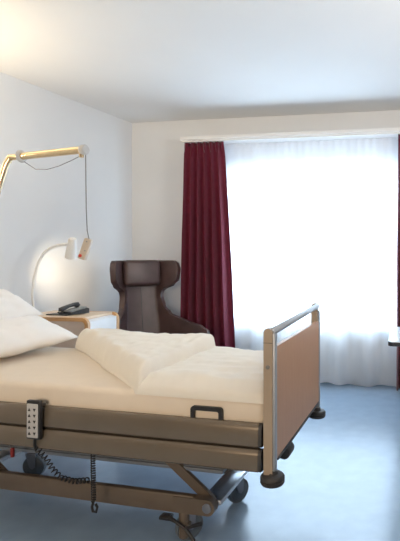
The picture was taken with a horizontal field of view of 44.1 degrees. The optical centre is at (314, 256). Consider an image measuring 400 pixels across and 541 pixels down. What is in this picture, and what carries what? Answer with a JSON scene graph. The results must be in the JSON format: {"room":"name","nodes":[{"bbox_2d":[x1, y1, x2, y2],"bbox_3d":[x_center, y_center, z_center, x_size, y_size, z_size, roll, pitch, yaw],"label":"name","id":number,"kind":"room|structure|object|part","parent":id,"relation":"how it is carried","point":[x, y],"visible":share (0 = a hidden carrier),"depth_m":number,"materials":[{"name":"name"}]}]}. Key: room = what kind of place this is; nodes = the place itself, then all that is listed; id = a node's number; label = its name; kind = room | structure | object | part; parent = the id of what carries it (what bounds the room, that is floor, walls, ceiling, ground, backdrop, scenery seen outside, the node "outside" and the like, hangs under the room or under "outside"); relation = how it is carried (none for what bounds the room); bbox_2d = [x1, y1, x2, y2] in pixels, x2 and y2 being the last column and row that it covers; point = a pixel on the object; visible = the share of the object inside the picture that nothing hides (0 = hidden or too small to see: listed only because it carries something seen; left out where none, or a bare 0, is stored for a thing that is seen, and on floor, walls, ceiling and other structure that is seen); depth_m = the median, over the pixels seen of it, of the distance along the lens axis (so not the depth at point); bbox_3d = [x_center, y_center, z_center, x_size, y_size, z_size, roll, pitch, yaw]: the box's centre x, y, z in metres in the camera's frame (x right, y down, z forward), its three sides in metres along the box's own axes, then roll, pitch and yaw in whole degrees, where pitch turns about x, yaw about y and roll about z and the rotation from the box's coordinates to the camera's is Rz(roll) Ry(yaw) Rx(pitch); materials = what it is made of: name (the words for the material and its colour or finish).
{"room":"care facility","nodes":[
{"label":"care facility","id":0,"kind":"room"},
{"bbox_2d":[0,72,131,312],"bbox_3d":[-3.266,-0.100,2.195,0.200,2.839,7.300,0,0,19],"label":"wall","id":1,"kind":"structure","parent":0,"point":[40,210],"depth_m":4.41,"materials":[{"name":"paint"}]},
{"bbox_2d":[0,0,399,122],"bbox_3d":[-1.281,-1.579,2.033,6.765,0.120,7.143,0,0,0],"label":"ceiling","id":2,"kind":"structure","parent":0,"point":[133,61],"depth_m":3.49,"materials":[{"name":"paint"}]},
{"bbox_2d":[0,382,399,540],"bbox_3d":[-1.281,1.380,2.033,6.765,0.120,7.143,0,0,0],"label":"floor","id":3,"kind":"structure","parent":0,"point":[342,470],"depth_m":2.62,"materials":[{"name":"plastic"}]},
{"bbox_2d":[38,310,118,347],"bbox_3d":[-2.001,0.891,3.807,0.683,0.858,0.430,0,0,8],"label":"nightstand","id":4,"kind":"object","parent":3,"relation":"on","point":[76,323],"visible":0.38,"depth_m":3.60,"materials":[{"name":"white wood"}]},
{"bbox_2d":[31,237,77,307],"bbox_3d":[-2.134,0.150,3.849,0.370,0.623,0.134,0,0,-8],"label":"reading lamp","id":5,"kind":"object","parent":4,"relation":"on","point":[71,249],"visible":0.84,"depth_m":3.83,"materials":[{"name":"white plastic"}]},
{"bbox_3d":[-1.998,-0.069,3.870,0.138,0.183,0.095,0,0,41],"label":"lamp shade","id":6,"kind":"part","parent":5,"relation":"part of","materials":[{"name":"white plastic"}]},
{"bbox_2d":[46,313,73,315],"bbox_3d":[-2.023,0.458,3.803,0.195,0.008,0.190,0,0,12],"label":"desk pad","id":7,"kind":"object","parent":4,"relation":"on","point":[50,313],"visible":0.53,"depth_m":3.71,"materials":[{"name":"black plastic"}]},
{"bbox_2d":[57,302,88,314],"bbox_3d":[-1.950,0.412,3.783,0.162,0.082,0.192,0,0,32],"label":"telephone","id":8,"kind":"object","parent":7,"relation":"on","point":[76,309],"visible":1,"depth_m":3.77,"materials":[{"name":"plastic"}]},
{"bbox_3d":[-2.040,0.891,3.611,0.608,0.806,0.018,0,0,8],"label":"panel","id":9,"kind":"part","parent":4,"relation":"part of","materials":[{"name":"brown wood"}]},
{"bbox_3d":[-1.702,0.579,3.765,0.026,0.173,0.362,0,0,8],"label":"drawer","id":10,"kind":"part","parent":4,"relation":"part of","materials":[{"name":"white laminate"}]},
{"bbox_2d":[110,260,209,333],"bbox_3d":[-1.591,0.676,4.572,1.042,1.291,0.782,0,0,-38],"label":"armchair","id":11,"kind":"object","parent":3,"relation":"on","point":[141,285],"visible":0.59,"depth_m":4.78,"materials":[{"name":"brown leather"}]},
{"bbox_2d":[123,260,159,285],"bbox_3d":[-1.754,0.161,4.764,0.360,0.260,0.104,0,0,-38],"label":"cushion","id":12,"kind":"object","parent":11,"relation":"on","point":[135,272],"depth_m":4.72,"materials":[{"name":"brown leather"}]},
{"bbox_2d":[0,303,325,540],"bbox_3d":[-1.160,0.795,2.599,2.315,1.050,0.934,0,0,13],"label":"hospital bed","id":13,"kind":"object","parent":3,"relation":"on","point":[184,445],"visible":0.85,"depth_m":2.13,"materials":[{"name":"brown wood"}]},
{"bbox_3d":[-1.740,1.025,2.471,0.288,0.244,0.020,0,0,13],"label":"lift arm","id":14,"kind":"part","parent":13,"relation":"part of","materials":[{"name":"paint"}]},
{"bbox_3d":[-1.484,0.959,2.306,0.016,0.046,0.015,0,0,13],"label":"red release lever","id":15,"kind":"part","parent":13,"relation":"part of","materials":[{"name":"plastic"}]},
{"bbox_2d":[0,144,89,193],"bbox_3d":[-1.798,0.109,2.947,0.905,1.572,0.098,0,0,15],"label":"pole","id":16,"kind":"object","parent":13,"relation":"attached to","point":[21,156],"visible":1,"depth_m":2.91,"materials":[{"name":"metal"}]},
{"bbox_3d":[-1.636,-0.639,2.899,0.514,0.051,0.045,0,0,18],"label":"arm","id":17,"kind":"part","parent":16,"relation":"part of","materials":[{"name":"metal"}]},
{"bbox_2d":[78,155,92,259],"bbox_3d":[-1.378,-0.302,2.820,0.082,0.642,0.044,0,0,0],"label":"nurse call","id":18,"kind":"object","parent":16,"relation":"hanging from","point":[87,243],"visible":1,"depth_m":2.81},
{"bbox_3d":[-1.368,-0.364,2.824,0.028,0.518,0.006,0,0,0],"label":"hanging cord","id":19,"kind":"part","parent":18,"relation":"part of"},
{"bbox_2d":[27,399,98,512],"bbox_3d":[-1.150,0.907,2.140,0.339,0.504,0.074,0,0,13],"label":"bed remote control","id":20,"kind":"object","parent":13,"relation":"hanging from","point":[34,407],"visible":1,"depth_m":2.14,"materials":[{"name":"black plastic"}]},
{"bbox_3d":[-1.158,0.935,2.161,0.271,0.212,0.055,0,0,5],"label":"coiled cord","id":21,"kind":"part","parent":20,"relation":"part of","materials":[{"name":"black plastic"}]},
{"bbox_3d":[-1.242,0.841,2.174,2.072,0.090,0.036,0,0,13],"label":"rail","id":22,"kind":"part","parent":13,"relation":"part of","materials":[{"name":"beige paint"}]},
{"bbox_3d":[-1.241,0.739,2.177,2.072,0.096,0.030,0,0,13],"label":"rail","id":23,"kind":"part","parent":13,"relation":"part of","materials":[{"name":"beige paint"}]},
{"bbox_2d":[0,347,262,422],"bbox_3d":[-1.148,0.681,2.596,2.107,0.166,0.808,0,0,13],"label":"mattress","id":24,"kind":"object","parent":13,"relation":"on","point":[56,376],"visible":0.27,"depth_m":2.21,"materials":[{"name":"fabric"}]},
{"bbox_2d":[0,315,77,357],"bbox_3d":[-1.882,0.457,2.811,0.478,0.249,0.740,0,0,16],"label":"pillow","id":25,"kind":"object","parent":24,"relation":"on","point":[18,335],"visible":0.84,"depth_m":2.79,"materials":[{"name":"fabric"}]},
{"bbox_2d":[0,289,43,317],"bbox_3d":[-2.000,0.301,2.833,0.329,0.219,0.560,0,0,17],"label":"pillow","id":26,"kind":"object","parent":25,"relation":"on","point":[11,305],"visible":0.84,"depth_m":2.91,"materials":[{"name":"fabric"}]},
{"bbox_2d":[75,328,262,403],"bbox_3d":[-0.886,0.532,2.537,1.577,0.164,0.820,0,0,13],"label":"duvet","id":27,"kind":"object","parent":24,"relation":"on","point":[190,365],"visible":0.98,"depth_m":2.31,"materials":[{"name":"fabric"}]},
{"bbox_3d":[-0.604,1.230,2.168,0.060,0.120,0.048,0,0,13],"label":"castor stem","id":28,"kind":"part","parent":13,"relation":"part of","materials":[{"name":"paint"}]},
{"bbox_3d":[-0.604,1.026,2.209,0.297,0.248,0.020,0,0,13],"label":"lift arm","id":29,"kind":"part","parent":13,"relation":"part of","materials":[{"name":"paint"}]},
{"bbox_3d":[-0.189,0.595,1.946,0.038,0.601,0.040,0,0,13],"label":"foot post","id":30,"kind":"part","parent":13,"relation":"part of","materials":[{"name":"beige plastic"}]},
{"bbox_3d":[-0.080,0.298,2.350,0.031,0.050,0.859,0,0,13],"label":"grip rail","id":31,"kind":"part","parent":13,"relation":"part of","materials":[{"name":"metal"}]},
{"bbox_3d":[-0.077,0.845,2.349,0.026,0.014,0.772,0,0,13],"label":"edge trim","id":32,"kind":"part","parent":13,"relation":"part of","materials":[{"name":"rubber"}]},
{"bbox_3d":[-0.001,0.583,2.760,0.038,0.625,0.040,0,0,13],"label":"foot post","id":33,"kind":"part","parent":13,"relation":"part of","materials":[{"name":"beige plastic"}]},
{"bbox_2d":[388,327,399,346],"bbox_3d":[1.068,0.944,3.398,1.050,0.753,0.700,0,0,11],"label":"table","id":34,"kind":"object","parent":3,"relation":"on","point":[394,334],"visible":1,"depth_m":3.31,"materials":[{"name":"laminate"}]},
{"bbox_2d":[132,110,399,315],"bbox_3d":[-0.070,-0.100,5.132,4.520,2.839,0.240,0,0,9],"label":"wall","id":35,"kind":"structure","parent":0,"point":[157,147],"depth_m":5.25,"materials":[{"name":"paint"}]},
{"bbox_2d":[180,141,234,347],"bbox_3d":[-1.130,0.039,4.921,0.612,2.523,0.140,0,0,11],"label":"curtain","id":36,"kind":"object","parent":35,"relation":"hanging from","point":[206,264],"visible":0.8,"depth_m":4.93,"materials":[{"name":"red fabric"}]},
{"bbox_2d":[180,128,399,144],"bbox_3d":[0.222,-1.231,4.813,3.265,0.054,0.300,0,0,9],"label":"trim","id":37,"kind":"structure","parent":35,"relation":"attached to","point":[383,133],"depth_m":4.78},
{"bbox_2d":[224,138,397,386],"bbox_3d":[0.064,0.058,4.858,2.329,2.520,0.131,0,0,7],"label":"sheer curtain","id":38,"kind":"object","parent":35,"relation":"hanging from","point":[310,222],"visible":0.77,"depth_m":4.86,"materials":[{"name":"white fabric"}]},
{"bbox_2d":[396,134,399,390],"bbox_3d":[1.077,0.038,4.570,0.566,2.524,0.131,0,0,6],"label":"curtain","id":39,"kind":"object","parent":35,"relation":"hanging from","point":[398,205],"visible":0.91,"depth_m":4.61,"materials":[{"name":"red fabric"}]}
]}

